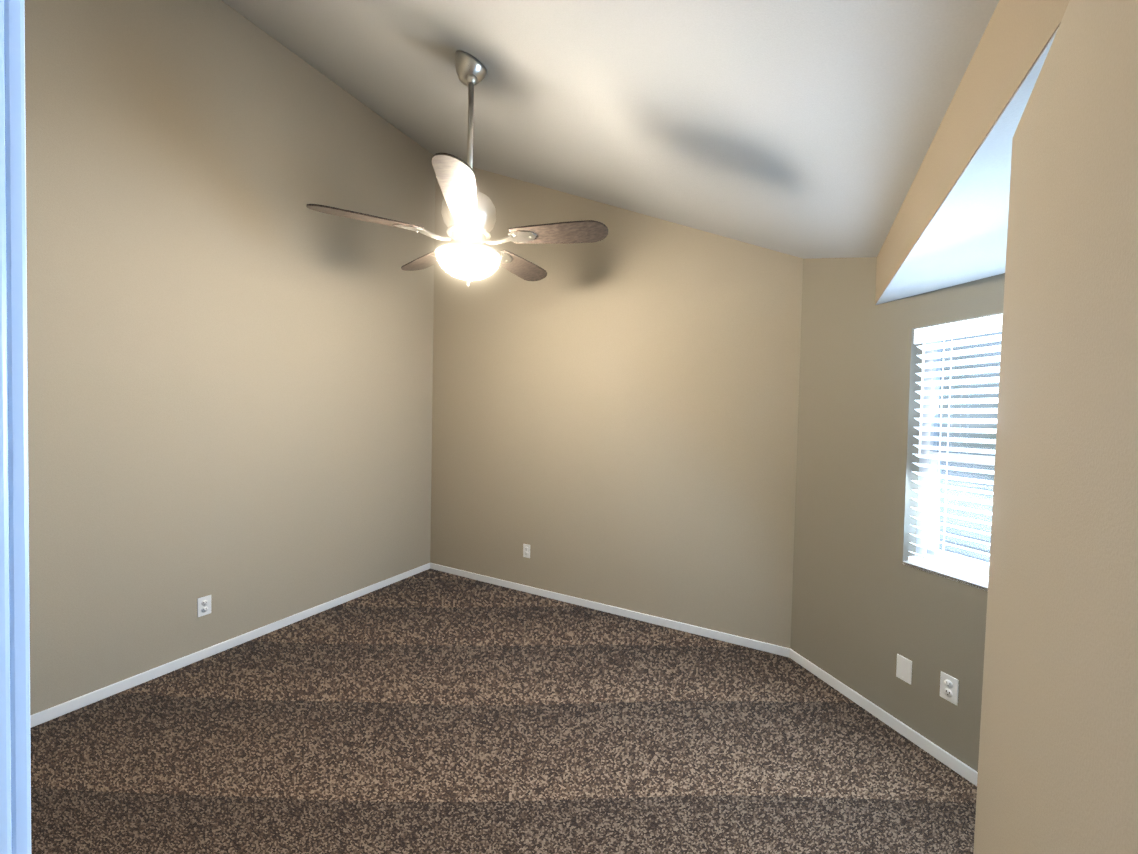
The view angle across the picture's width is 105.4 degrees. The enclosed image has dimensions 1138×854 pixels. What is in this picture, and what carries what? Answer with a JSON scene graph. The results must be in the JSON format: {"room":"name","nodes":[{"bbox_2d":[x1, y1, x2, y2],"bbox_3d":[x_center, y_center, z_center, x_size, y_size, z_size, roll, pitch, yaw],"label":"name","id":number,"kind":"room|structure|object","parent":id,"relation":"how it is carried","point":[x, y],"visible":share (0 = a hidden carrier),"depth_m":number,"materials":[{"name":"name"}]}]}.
{"room":"empty bedroom","nodes":[
{"label":"empty bedroom","id":0,"kind":"room"},
{"bbox_2d":[25,0,434,714],"bbox_3d":[-2.067,-0.778,2.893,0.120,4.350,3.233,2,1,28],"label":"wall","id":1,"kind":"structure","parent":0,"point":[229,346],"depth_m":2.58,"materials":[{"name":"beige paint"}]},
{"bbox_2d":[197,595,210,616],"bbox_3d":[-2.201,1.081,2.616,0.009,0.115,0.070,2,1,28],"label":"electrical outlet","id":2,"kind":"object","parent":1,"relation":"attached to","point":[203,606],"visible":1,"depth_m":2.61,"materials":[{"name":"white plastic"}]},
{"bbox_2d":[30,563,429,727],"bbox_3d":[-2.053,1.369,2.912,0.012,0.058,2.993,2,1,28],"label":"baseboard","id":3,"kind":"structure","parent":1,"relation":"attached to","point":[48,714],"depth_m":2.58,"materials":[{"name":"white wood"}]},
{"bbox_2d":[30,569,976,853],"bbox_3d":[-0.488,1.497,1.095,4.721,0.050,4.983,2,1,28],"label":"floor","id":4,"kind":"structure","parent":0,"point":[430,711],"depth_m":1.95,"materials":[{"name":"carpet"}]},
{"bbox_2d":[222,0,998,258],"bbox_3d":[-0.499,-1.807,2.051,3.618,1.782,3.233,2,1,28],"label":"ceiling","id":5,"kind":"structure","parent":0,"point":[804,129],"depth_m":1.78,"materials":[{"name":"white paint"}]},
{"bbox_2d":[306,50,607,286],"bbox_3d":[-0.362,-1.120,2.081,1.163,1.029,1.225,29,14,25],"label":"ceiling fan","id":6,"kind":"object","parent":5,"relation":"hanging from","point":[468,211],"visible":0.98,"depth_m":2.00,"materials":[{"name":"silver metal"}]},
{"bbox_2d":[430,167,802,647],"bbox_3d":[0.120,-0.607,3.499,3.189,4.071,0.120,2,1,28],"label":"wall","id":7,"kind":"structure","parent":0,"point":[615,417],"depth_m":3.28,"materials":[{"name":"beige paint"}]},
{"bbox_2d":[523,544,529,557],"bbox_3d":[-0.362,1.059,3.701,0.070,0.115,0.009,2,1,28],"label":"electrical outlet","id":8,"kind":"object","parent":7,"relation":"attached to","point":[526,550],"visible":1,"depth_m":3.70,"materials":[{"name":"white plastic"}]},
{"bbox_2d":[430,563,789,656],"bbox_3d":[0.030,1.398,3.496,3.149,0.058,0.012,2,1,28],"label":"baseboard","id":9,"kind":"structure","parent":7,"relation":"attached to","point":[735,639],"depth_m":3.27,"materials":[{"name":"white wood"}]},
{"bbox_2d":[790,257,1004,771],"bbox_3d":[1.755,0.122,1.983,0.150,2.750,1.870,1,1,-17],"label":"wall","id":10,"kind":"structure","parent":0,"point":[868,606],"depth_m":2.26,"materials":[{"name":"beige paint"}]},
{"bbox_2d":[789,649,977,785],"bbox_3d":[1.667,1.468,1.933,0.012,0.058,1.750,1,1,-17],"label":"baseboard","id":11,"kind":"structure","parent":10,"relation":"attached to","point":[962,769],"depth_m":2.14,"materials":[{"name":"white wood"}]},
{"bbox_2d":[896,654,911,684],"bbox_3d":[1.622,1.172,2.098,0.008,0.115,0.070,1,1,-17],"label":"blank wall plate","id":12,"kind":"object","parent":10,"relation":"attached to","point":[904,669],"visible":1,"depth_m":2.09,"materials":[{"name":"white plastic"}]},
{"bbox_2d":[940,671,958,705],"bbox_3d":[1.678,1.155,1.914,0.009,0.115,0.070,1,1,-17],"label":"outlet","id":13,"kind":"object","parent":10,"relation":"attached to","point":[949,685],"visible":1,"depth_m":1.91,"materials":[{"name":"white plastic"}]},
{"bbox_2d":[903,314,1002,589],"bbox_3d":[1.817,0.109,1.756,0.135,1.145,0.762,1,1,-17],"label":"window blinds","id":14,"kind":"object","parent":10,"relation":"attached to","point":[930,556],"visible":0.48,"depth_m":1.97,"materials":[{"name":"white plastic"}]},
{"bbox_2d":[876,27,1058,304],"bbox_3d":[1.426,-0.657,0.842,1.016,0.100,2.872,2,1,28],"label":"ceiling soffit","id":15,"kind":"structure","parent":0,"point":[962,238],"depth_m":1.34,"materials":[{"name":"white paint"}]},
{"bbox_2d":[875,0,1069,304],"bbox_3d":[1.051,-0.871,1.062,0.140,0.496,2.914,2,1,28],"label":"header beam","id":16,"kind":"structure","parent":0,"point":[1015,39],"depth_m":1.00,"materials":[{"name":"beige paint"}]},
{"bbox_2d":[973,0,1137,853],"bbox_3d":[0.552,0.492,0.462,0.045,2.030,1.080,2,2,37],"label":"wall","id":17,"kind":"structure","parent":0,"point":[1058,760],"depth_m":0.48,"materials":[{"name":"beige paint"}]},
{"bbox_3d":[-1.205,-0.709,0.677,3.478,4.350,0.120,2,1,28],"label":"wall","id":18,"kind":"structure","parent":0,"visible":0},
{"bbox_2d":[0,0,31,853],"bbox_3d":[-0.175,0.435,0.140,0.915,2.130,0.154,2,1,28],"label":"door frame","id":19,"kind":"structure","parent":18,"relation":"attached to","point":[15,784],"depth_m":0.37,"materials":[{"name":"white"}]}
]}

